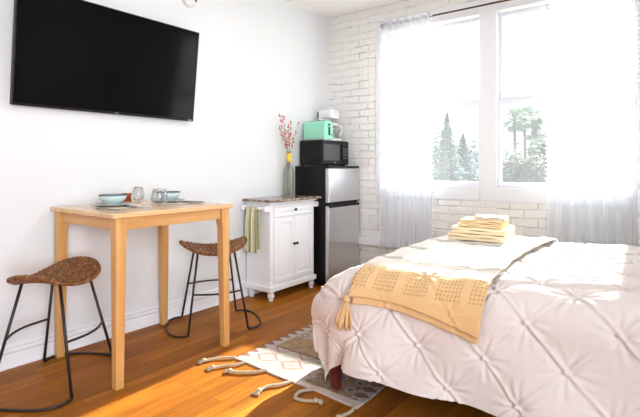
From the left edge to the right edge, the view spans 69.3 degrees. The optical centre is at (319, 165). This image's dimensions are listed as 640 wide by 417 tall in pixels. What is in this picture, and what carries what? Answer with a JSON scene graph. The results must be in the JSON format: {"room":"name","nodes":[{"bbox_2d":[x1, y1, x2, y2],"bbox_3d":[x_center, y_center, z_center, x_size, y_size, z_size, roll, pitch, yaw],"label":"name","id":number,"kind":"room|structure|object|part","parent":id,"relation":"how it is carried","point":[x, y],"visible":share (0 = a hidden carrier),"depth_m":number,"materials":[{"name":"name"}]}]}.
{"room":"studio apartment","nodes":[
{"label":"studio apartment","id":0,"kind":"room"},
{"bbox_2d":[0,0,326,354],"bbox_3d":[-1.962,-0.230,2.546,0.200,2.760,6.480,0,0,37],"label":"wall","id":1,"kind":"structure","parent":0,"point":[258,61],"depth_m":3.44,"materials":[{"name":"paint"}]},
{"bbox_2d":[9,0,198,120],"bbox_3d":[-1.341,-0.685,3.086,0.112,0.679,1.243,0,0,37],"label":"television","id":2,"kind":"object","parent":1,"relation":"attached to","point":[76,55],"visible":1,"depth_m":2.96,"materials":[{"name":"black plastic"}]},
{"bbox_2d":[0,281,262,371],"bbox_3d":[-1.874,1.083,2.480,0.020,0.135,6.480,0,0,37],"label":"baseboard","id":3,"kind":"structure","parent":1,"relation":"attached to","point":[35,353],"depth_m":3.05,"materials":[{"name":"paint"}]},
{"bbox_2d":[182,0,197,6],"bbox_3d":[-1.011,-1.315,3.601,0.038,0.150,0.150,0,0,37],"label":"smoke detector","id":4,"kind":"object","parent":1,"relation":"attached to","point":[189,3],"visible":1,"depth_m":3.59,"materials":[{"name":"white plastic"}]},
{"bbox_2d":[233,250,239,258],"bbox_3d":[-0.720,0.740,4.008,0.010,0.116,0.072,0,0,37],"label":"wall outlet","id":5,"kind":"object","parent":1,"relation":"attached to","point":[238,251],"visible":0.39,"depth_m":4.01,"materials":[{"name":"white plastic"}]},
{"bbox_2d":[0,281,495,416],"bbox_3d":[0.100,1.225,1.167,5.153,0.150,6.780,0,0,37],"label":"floor","id":6,"kind":"structure","parent":0,"point":[163,376],"depth_m":2.45,"materials":[{"name":"brown wood"}]},
{"bbox_2d":[0,256,111,411],"bbox_3d":[-1.419,0.841,2.496,0.445,0.619,0.674,0,0,4],"label":"stool","id":7,"kind":"object","parent":6,"relation":"on","point":[73,271],"visible":1,"depth_m":2.46,"materials":[{"name":"metal"}]},
{"bbox_3d":[-1.588,0.867,2.343,0.155,0.554,0.015,0,0,-31],"label":"leg","id":8,"kind":"part","parent":7,"relation":"part of","materials":[{"name":"metal"}]},
{"bbox_3d":[-1.602,0.883,2.509,0.058,0.013,0.340,0,0,4],"label":"foot rail","id":9,"kind":"part","parent":7,"relation":"part of","materials":[{"name":"metal"}]},
{"bbox_3d":[-1.564,0.867,2.672,0.155,0.554,0.015,0,0,39],"label":"leg","id":10,"kind":"part","parent":7,"relation":"part of","materials":[{"name":"metal"}]},
{"bbox_3d":[-1.419,0.584,2.496,0.355,0.089,0.468,0,0,4],"label":"seat","id":11,"kind":"part","parent":7,"relation":"part of","materials":[{"name":"brown wicker"}]},
{"bbox_3d":[-1.274,0.867,2.319,0.155,0.554,0.015,0,0,39],"label":"leg","id":12,"kind":"part","parent":7,"relation":"part of","materials":[{"name":"metal"}]},
{"bbox_3d":[-1.236,0.883,2.482,0.058,0.013,0.340,0,0,4],"label":"foot rail","id":13,"kind":"part","parent":7,"relation":"part of","materials":[{"name":"metal"}]},
{"bbox_3d":[-1.250,0.867,2.648,0.155,0.554,0.015,0,0,-31],"label":"leg","id":14,"kind":"part","parent":7,"relation":"part of","materials":[{"name":"metal"}]},
{"bbox_2d":[50,200,232,390],"bbox_3d":[-1.091,0.697,2.881,0.726,0.906,0.806,0,0,37],"label":"dining table","id":15,"kind":"object","parent":6,"relation":"on","point":[119,221],"visible":0.91,"depth_m":2.76,"materials":[{"name":"brown wood"}]},
{"bbox_3d":[-1.559,0.710,2.797,0.062,0.880,0.062,0,0,37],"label":"leg","id":16,"kind":"part","parent":15,"relation":"part of","materials":[{"name":"brown wood"}]},
{"bbox_2d":[82,204,142,208],"bbox_3d":[-1.247,0.243,2.788,0.336,0.002,0.336,0,0,37],"label":"placemat","id":17,"kind":"object","parent":15,"relation":"on","point":[138,205],"visible":0.49,"depth_m":2.70,"materials":[{"name":"grey fabric"}]},
{"bbox_2d":[93,202,131,206],"bbox_3d":[-1.247,0.233,2.788,0.217,0.017,0.217,0,0,37],"label":"plate","id":18,"kind":"object","parent":17,"relation":"on","point":[123,203],"visible":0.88,"depth_m":2.74,"materials":[{"name":"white ceramic"}]},
{"bbox_2d":[98,194,126,204],"bbox_3d":[-1.247,0.204,2.788,0.162,0.064,0.162,0,0,37],"label":"bowl","id":19,"kind":"object","parent":18,"relation":"on","point":[107,199],"visible":0.89,"depth_m":2.73,"materials":[{"name":"blue ceramic"}]},
{"bbox_3d":[-1.047,0.710,2.407,0.062,0.880,0.062,0,0,37],"label":"leg","id":20,"kind":"part","parent":15,"relation":"part of","materials":[{"name":"brown wood"}]},
{"bbox_2d":[121,193,131,201],"bbox_3d":[-1.285,0.213,3.077,0.068,0.062,0.068,0,0,37],"label":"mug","id":21,"kind":"object","parent":15,"relation":"on","point":[128,198],"visible":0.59,"depth_m":3.06,"materials":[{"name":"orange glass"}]},
{"bbox_2d":[124,206,149,207],"bbox_3d":[-1.061,0.239,2.689,0.205,0.010,0.014,0,0,23],"label":"table knife","id":22,"kind":"object","parent":15,"relation":"on","point":[124,206],"visible":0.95,"depth_m":2.69,"materials":[{"name":"silver metal"}]},
{"bbox_2d":[132,187,143,201],"bbox_3d":[-1.241,0.194,3.160,0.080,0.099,0.080,0,0,37],"label":"glass","id":23,"kind":"object","parent":15,"relation":"on","point":[134,188],"visible":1,"depth_m":3.15,"materials":[{"name":"clear glass"}]},
{"bbox_2d":[151,188,167,205],"bbox_3d":[-0.994,0.192,2.865,0.100,0.102,0.100,0,0,37],"label":"glass","id":24,"kind":"object","parent":15,"relation":"on","point":[164,202],"visible":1,"depth_m":2.85,"materials":[{"name":"clear glass"}]},
{"bbox_3d":[-1.136,0.710,3.354,0.062,0.880,0.062,0,0,37],"label":"leg","id":25,"kind":"part","parent":15,"relation":"part of","materials":[{"name":"brown wood"}]},
{"bbox_2d":[142,200,185,203],"bbox_3d":[-1.019,0.243,3.105,0.336,0.002,0.336,0,0,37],"label":"placemat","id":26,"kind":"object","parent":15,"relation":"on","point":[148,202],"visible":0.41,"depth_m":3.07,"materials":[{"name":"grey fabric"}]},
{"bbox_2d":[154,198,184,202],"bbox_3d":[-1.019,0.233,3.105,0.217,0.017,0.217,0,0,37],"label":"plate","id":27,"kind":"object","parent":26,"relation":"on","point":[177,199],"visible":0.65,"depth_m":3.06,"materials":[{"name":"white ceramic"}]},
{"bbox_2d":[155,191,179,200],"bbox_3d":[-1.019,0.204,3.105,0.162,0.064,0.162,0,0,37],"label":"bowl","id":28,"kind":"object","parent":27,"relation":"on","point":[172,195],"visible":0.77,"depth_m":3.05,"materials":[{"name":"blue ceramic"}]},
{"bbox_3d":[-0.623,0.710,2.965,0.062,0.880,0.062,0,0,37],"label":"leg","id":29,"kind":"part","parent":15,"relation":"part of","materials":[{"name":"brown wood"}]},
{"bbox_2d":[165,237,261,337],"bbox_3d":[-0.775,0.841,3.384,0.674,0.619,0.445,0,0,-22],"label":"stool","id":30,"kind":"object","parent":6,"relation":"on","point":[211,249],"visible":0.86,"depth_m":3.29,"materials":[{"name":"metal"}]},
{"bbox_3d":[-0.987,0.867,3.469,0.155,0.554,0.015,0,0,33],"label":"leg","id":31,"kind":"part","parent":30,"relation":"part of","materials":[{"name":"metal"}]},
{"bbox_3d":[-0.870,0.867,3.177,0.015,0.554,0.155,0,0,13],"label":"leg","id":32,"kind":"part","parent":30,"relation":"part of","materials":[{"name":"metal"}]},
{"bbox_3d":[-0.843,0.883,3.555,0.340,0.013,0.058,0,0,-22],"label":"foot rail","id":33,"kind":"part","parent":30,"relation":"part of","materials":[{"name":"metal"}]},
{"bbox_3d":[-0.775,0.584,3.384,0.468,0.089,0.355,0,0,-22],"label":"seat","id":34,"kind":"part","parent":30,"relation":"part of","materials":[{"name":"brown wicker"}]},
{"bbox_3d":[-0.707,0.883,3.213,0.340,0.013,0.058,0,0,-22],"label":"foot rail","id":35,"kind":"part","parent":30,"relation":"part of","materials":[{"name":"metal"}]},
{"bbox_3d":[-0.680,0.867,3.591,0.015,0.554,0.155,0,0,13],"label":"leg","id":36,"kind":"part","parent":30,"relation":"part of","materials":[{"name":"metal"}]},
{"bbox_3d":[-0.564,0.867,3.299,0.155,0.554,0.015,0,0,33],"label":"leg","id":37,"kind":"part","parent":30,"relation":"part of","materials":[{"name":"metal"}]},
{"bbox_2d":[241,195,321,301],"bbox_3d":[-0.335,0.718,4.230,0.352,0.864,0.744,0,0,37],"label":"kitchen cart","id":38,"kind":"object","parent":6,"relation":"on","point":[284,259],"visible":0.99,"depth_m":4.05,"materials":[{"name":"white paint"}]},
{"bbox_2d":[245,206,259,253],"bbox_3d":[-0.580,0.544,3.965,0.150,0.392,0.052,0,0,37],"label":"hand towel","id":39,"kind":"object","parent":38,"relation":"hanging from","point":[252,219],"visible":0.98,"depth_m":3.95,"materials":[{"name":"fabric"}]},
{"bbox_3d":[-0.345,0.316,4.238,0.306,0.016,0.640,0,0,37],"label":"cornice","id":40,"kind":"part","parent":38,"relation":"part of","materials":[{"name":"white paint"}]},
{"bbox_3d":[-0.313,0.730,4.048,0.016,0.540,0.260,0,0,37],"label":"door","id":41,"kind":"part","parent":38,"relation":"part of","materials":[{"name":"white paint"}]},
{"bbox_3d":[-0.312,0.730,4.047,0.008,0.443,0.163,0,0,37],"label":"raised panel","id":42,"kind":"part","parent":38,"relation":"part of","materials":[{"name":"white paint"}]},
{"bbox_2d":[284,151,293,195],"bbox_3d":[-0.298,0.073,4.441,0.100,0.424,0.100,0,0,37],"label":"glass vase","id":43,"kind":"object","parent":38,"relation":"on","point":[287,153],"visible":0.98,"depth_m":4.42,"materials":[{"name":"glass"}]},
{"bbox_2d":[278,113,298,194],"bbox_3d":[-0.313,-0.110,4.405,0.076,0.771,0.269,0,0,41],"label":"dried branches","id":44,"kind":"object","parent":43,"relation":"in","point":[290,134],"visible":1,"depth_m":4.42,"materials":[{"name":"red plant"}]},
{"bbox_3d":[-0.233,0.388,4.153,0.016,0.100,0.524,0,0,37],"label":"drawer","id":45,"kind":"part","parent":38,"relation":"part of","materials":[{"name":"white paint"}]},
{"bbox_3d":[-0.233,0.388,4.152,0.008,0.047,0.471,0,0,37],"label":"raised panel","id":46,"kind":"part","parent":38,"relation":"part of","materials":[{"name":"white paint"}]},
{"bbox_3d":[-0.153,0.730,4.258,0.016,0.540,0.260,0,0,37],"label":"door","id":47,"kind":"part","parent":38,"relation":"part of","materials":[{"name":"white paint"}]},
{"bbox_3d":[-0.153,0.730,4.258,0.008,0.443,0.163,0,0,37],"label":"raised panel","id":48,"kind":"part","parent":38,"relation":"part of","materials":[{"name":"white paint"}]},
{"bbox_2d":[197,324,385,416],"bbox_3d":[0.179,1.137,2.984,1.035,0.027,1.679,0,0,40],"label":"rug","id":49,"kind":"object","parent":6,"relation":"on","point":[292,357],"visible":0.51,"depth_m":2.59,"materials":[{"name":"fabric"}]},
{"bbox_2d":[295,166,358,285],"bbox_3d":[0.080,0.575,4.694,0.427,1.150,0.531,0,0,37],"label":"refrigerator","id":50,"kind":"object","parent":6,"relation":"on","point":[336,215],"visible":0.74,"depth_m":4.47,"materials":[{"name":"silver metal"}]},
{"bbox_2d":[300,140,347,165],"bbox_3d":[0.049,-0.128,4.730,0.303,0.255,0.470,0,0,37],"label":"microwave","id":51,"kind":"object","parent":50,"relation":"on","point":[312,152],"visible":0.94,"depth_m":4.59,"materials":[{"name":"black plastic"}]},
{"bbox_2d":[303,120,332,140],"bbox_3d":[-0.008,-0.353,4.653,0.295,0.196,0.158,0,0,37],"label":"toaster","id":52,"kind":"object","parent":51,"relation":"on","point":[322,129],"visible":1,"depth_m":4.59,"materials":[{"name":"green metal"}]},
{"bbox_2d":[317,109,342,140],"bbox_3d":[0.106,-0.420,4.863,0.214,0.330,0.173,0,0,37],"label":"coffee maker","id":53,"kind":"object","parent":51,"relation":"on","point":[329,114],"visible":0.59,"depth_m":4.82,"materials":[{"name":"white plastic"}]},
{"bbox_3d":[0.123,-0.133,4.617,0.016,0.234,0.340,0,0,37],"label":"door","id":54,"kind":"part","parent":51,"relation":"part of","materials":[{"name":"black glass"}]},
{"bbox_3d":[0.224,-0.135,4.723,0.016,0.170,0.018,0,0,37],"label":"handle","id":55,"kind":"part","parent":51,"relation":"part of","materials":[{"name":"black plastic"}]},
{"bbox_3d":[0.259,-0.133,4.798,0.014,0.234,0.107,0,0,37],"label":"control panel","id":56,"kind":"part","parent":51,"relation":"part of","materials":[{"name":"black plastic"}]},
{"bbox_3d":[0.226,0.186,4.583,0.047,0.328,0.527,0,0,37],"label":"door","id":57,"kind":"part","parent":50,"relation":"part of","materials":[{"name":"metal"}]},
{"bbox_3d":[0.226,0.743,4.583,0.047,0.725,0.527,0,0,37],"label":"door","id":58,"kind":"part","parent":50,"relation":"part of","materials":[{"name":"metal"}]},
{"bbox_3d":[0.241,0.349,4.571,0.022,0.010,0.520,0,0,37],"label":"handle","id":59,"kind":"part","parent":50,"relation":"part of","materials":[{"name":"black plastic"}]},
{"bbox_3d":[0.241,0.387,4.571,0.022,0.022,0.520,0,0,37],"label":"handle","id":60,"kind":"part","parent":50,"relation":"part of","materials":[{"name":"black plastic"}]},
{"bbox_2d":[311,242,639,416],"bbox_3d":[1.286,0.795,2.325,2.467,0.711,1.723,0,0,37],"label":"bed","id":61,"kind":"object","parent":6,"relation":"on","point":[559,334],"visible":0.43,"depth_m":1.81,"materials":[{"name":"white fabric"}]},
{"bbox_3d":[0.082,0.996,2.381,0.072,0.292,0.072,0,0,37],"label":"leg","id":62,"kind":"part","parent":61,"relation":"part of","materials":[{"name":"brown wood"}]},
{"bbox_2d":[335,234,557,343],"bbox_3d":[0.838,0.614,2.640,0.680,0.313,1.684,0,0,37],"label":"throw blanket","id":63,"kind":"object","parent":61,"relation":"on","point":[443,282],"visible":0.89,"depth_m":2.12,"materials":[{"name":"yellow fabric"}]},
{"bbox_2d":[447,232,514,242],"bbox_3d":[1.049,0.447,3.008,0.350,0.040,0.295,0,0,34],"label":"folded towel","id":64,"kind":"object","parent":63,"relation":"on","point":[451,235],"visible":0.54,"depth_m":2.88,"materials":[{"name":"yellow fabric"}]},
{"bbox_2d":[451,224,514,235],"bbox_3d":[1.062,0.406,3.010,0.340,0.040,0.285,0,0,33],"label":"folded towel","id":65,"kind":"object","parent":64,"relation":"on","point":[506,231],"visible":0.61,"depth_m":2.89,"materials":[{"name":"fabric"}]},
{"bbox_2d":[457,222,508,228],"bbox_3d":[1.050,0.374,2.976,0.274,0.023,0.186,0,0,35],"label":"folded towel","id":66,"kind":"object","parent":65,"relation":"on","point":[459,223],"visible":0.59,"depth_m":2.90,"materials":[{"name":"yellow fabric"}]},
{"bbox_2d":[460,217,508,224],"bbox_3d":[1.058,0.352,2.983,0.266,0.023,0.176,0,0,33],"label":"folded towel","id":67,"kind":"object","parent":66,"relation":"on","point":[466,219],"visible":0.8,"depth_m":2.92,"materials":[{"name":"yellow fabric"}]},
{"bbox_2d":[473,214,508,220],"bbox_3d":[1.099,0.330,2.976,0.195,0.021,0.126,0,0,31],"label":"folded washcloth","id":68,"kind":"object","parent":67,"relation":"on","point":[482,217],"visible":1,"depth_m":2.94,"materials":[{"name":"white fabric"}]},
{"bbox_2d":[284,0,403,18],"bbox_3d":[0.100,-1.685,1.167,5.153,0.150,6.780,0,0,37],"label":"ceiling","id":69,"kind":"structure","parent":0,"point":[327,9],"depth_m":4.64,"materials":[{"name":"paint"}]},
{"bbox_2d":[327,0,639,264],"bbox_3d":[2.050,-0.230,3.733,5.153,2.760,0.335,0,0,37],"label":"brick wall","id":70,"kind":"structure","parent":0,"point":[351,38],"depth_m":4.31,"materials":[{"name":"brick"}]},
{"bbox_2d":[385,17,479,186],"bbox_3d":[1.060,-0.573,4.406,0.965,1.515,0.082,0,0,37],"label":"window","id":71,"kind":"structure","parent":70,"relation":"attached to","point":[470,103],"depth_m":4.40,"materials":[{"name":"paint"}]},
{"bbox_3d":[1.051,-0.190,4.395,0.965,0.750,0.030,0,0,37],"label":"sash","id":72,"kind":"part","parent":71,"relation":"part of","materials":[{"name":"glass"}]},
{"bbox_3d":[1.076,-0.932,4.427,0.965,0.795,0.030,0,0,37],"label":"sash","id":73,"kind":"part","parent":71,"relation":"part of","materials":[{"name":"glass"}]},
{"bbox_2d":[380,0,509,27],"bbox_3d":[1.509,-1.370,3.901,2.240,0.060,0.122,0,0,37],"label":"curtain rod","id":74,"kind":"object","parent":70,"relation":"attached to","point":[382,25],"visible":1,"depth_m":4.14,"materials":[{"name":"brown metal"}]},
{"bbox_2d":[379,14,433,248],"bbox_3d":[0.816,-0.302,4.364,0.574,2.197,0.078,0,0,37],"label":"sheer curtain","id":75,"kind":"object","parent":74,"relation":"hanging from","point":[381,231],"visible":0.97,"depth_m":4.36,"materials":[{"name":"white fabric"}]},
{"bbox_3d":[0.585,-0.294,4.514,0.023,2.159,0.027,0,0,37],"label":"pompom trim","id":76,"kind":"part","parent":75,"relation":"part of","materials":[{"name":"white fabric"}]},
{"bbox_3d":[1.018,-0.294,4.189,0.040,2.159,0.030,0,0,37],"label":"pompom trim","id":77,"kind":"part","parent":75,"relation":"part of","materials":[{"name":"white fabric"}]},
{"bbox_2d":[544,0,639,245],"bbox_3d":[2.014,-0.302,3.454,0.632,2.197,0.079,0,0,37],"label":"sheer curtain","id":78,"kind":"object","parent":74,"relation":"hanging from","point":[638,1],"visible":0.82,"depth_m":3.37,"materials":[{"name":"white fabric"}]},
{"bbox_3d":[1.772,-0.294,3.626,0.037,2.159,0.027,0,0,37],"label":"pompom trim","id":79,"kind":"part","parent":78,"relation":"part of","materials":[{"name":"white fabric"}]},
{"bbox_3d":[2.244,-0.294,3.259,0.029,2.159,0.027,0,0,37],"label":"pompom trim","id":80,"kind":"part","parent":78,"relation":"part of","materials":[{"name":"white fabric"}]},
{"bbox_2d":[498,0,634,190],"bbox_3d":[1.948,-0.573,3.731,0.985,1.515,0.082,0,0,37],"label":"window","id":81,"kind":"structure","parent":70,"relation":"attached to","point":[595,93],"depth_m":3.78,"materials":[{"name":"paint"}]},
{"bbox_3d":[1.939,-0.190,3.720,0.985,0.750,0.030,0,0,37],"label":"sash","id":82,"kind":"part","parent":81,"relation":"part of","materials":[{"name":"glass"}]},
{"bbox_3d":[1.963,-0.932,3.752,0.985,0.795,0.030,0,0,37],"label":"sash","id":83,"kind":"part","parent":81,"relation":"part of","materials":[{"name":"glass"}]},
{"label":"outside","id":84,"kind":"structure","parent":0,"visible":0},
{"bbox_2d":[391,179,629,184],"bbox_3d":[35.816,4.450,63.642,140.000,0.200,135.320,0,0,37],"label":"ground","id":85,"kind":"structure","parent":84,"point":[391,179],"depth_m":115.10,"materials":[{"name":"white"}]},
{"bbox_2d":[399,130,459,180],"bbox_3d":[7.682,1.028,29.896,4.466,6.643,4.802,0,0,37],"label":"leafy tree","id":86,"kind":"object","parent":85,"relation":"on","point":[419,165],"visible":0.26,"depth_m":29.45,"materials":[{"name":"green plant"}]},
{"bbox_2d":[427,113,468,180],"bbox_3d":[4.657,1.192,16.990,3.858,6.316,3.712,0,0,-42],"label":"conifer tree","id":87,"kind":"object","parent":85,"relation":"on","point":[448,170],"visible":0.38,"depth_m":16.85,"materials":[{"name":"green plant"}]},
{"bbox_2d":[452,133,477,181],"bbox_3d":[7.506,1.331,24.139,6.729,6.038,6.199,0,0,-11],"label":"conifer tree","id":88,"kind":"object","parent":85,"relation":"on","point":[464,152],"visible":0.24,"depth_m":23.74,"materials":[{"name":"green plant"}]},
{"bbox_2d":[461,139,509,179],"bbox_3d":[9.529,1.192,27.892,4.373,6.315,4.627,0,0,37],"label":"leafy tree","id":89,"kind":"object","parent":85,"relation":"on","point":[475,152],"visible":0.05,"depth_m":27.28,"materials":[{"name":"green plant"}]},
{"bbox_2d":[502,106,527,156],"bbox_3d":[18.412,-0.714,43.925,2.938,10.139,2.402,0,0,37],"label":"palm tree","id":90,"kind":"object","parent":85,"relation":"on","point":[514,111],"visible":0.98,"depth_m":43.85,"materials":[{"name":"green plant"}]},
{"bbox_2d":[502,142,535,181],"bbox_3d":[7.928,1.685,18.945,2.073,5.329,2.230,0,0,37],"label":"shrub","id":91,"kind":"object","parent":85,"relation":"on","point":[507,165],"visible":0.13,"depth_m":18.74,"materials":[{"name":"green plant"}]},
{"bbox_2d":[509,105,537,159],"bbox_3d":[20.294,-0.866,45.896,3.263,10.442,3.289,0,0,-16],"label":"palm tree","id":92,"kind":"object","parent":85,"relation":"on","point":[527,108],"visible":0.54,"depth_m":45.85,"materials":[{"name":"green plant"}]},
{"bbox_2d":[520,108,546,145],"bbox_3d":[22.474,-0.930,49.007,3.002,10.569,2.647,0,0,37],"label":"palm tree","id":93,"kind":"object","parent":85,"relation":"on","point":[538,109],"visible":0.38,"depth_m":48.75,"materials":[{"name":"green plant"}]},
{"bbox_2d":[522,116,550,142],"bbox_3d":[18.759,-0.021,39.883,2.703,8.754,2.688,0,0,37],"label":"palm tree","id":94,"kind":"object","parent":85,"relation":"on","point":[539,121],"visible":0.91,"depth_m":39.71,"materials":[{"name":"green plant"}]},
{"bbox_2d":[508,139,568,182],"bbox_3d":[8.385,1.655,17.962,2.608,5.389,2.966,0,0,37],"label":"shrub","id":95,"kind":"object","parent":85,"relation":"on","point":[532,166],"visible":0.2,"depth_m":17.56,"materials":[{"name":"green plant"}]},
{"bbox_2d":[526,121,590,179],"bbox_3d":[10.946,1.115,21.927,3.312,6.470,3.690,0,0,37],"label":"leafy tree","id":96,"kind":"object","parent":85,"relation":"on","point":[534,142],"visible":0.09,"depth_m":21.56,"materials":[{"name":"green plant"}]},
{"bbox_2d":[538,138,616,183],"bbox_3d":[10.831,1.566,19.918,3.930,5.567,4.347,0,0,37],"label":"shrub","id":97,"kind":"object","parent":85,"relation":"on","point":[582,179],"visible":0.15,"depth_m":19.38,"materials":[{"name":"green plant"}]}
]}

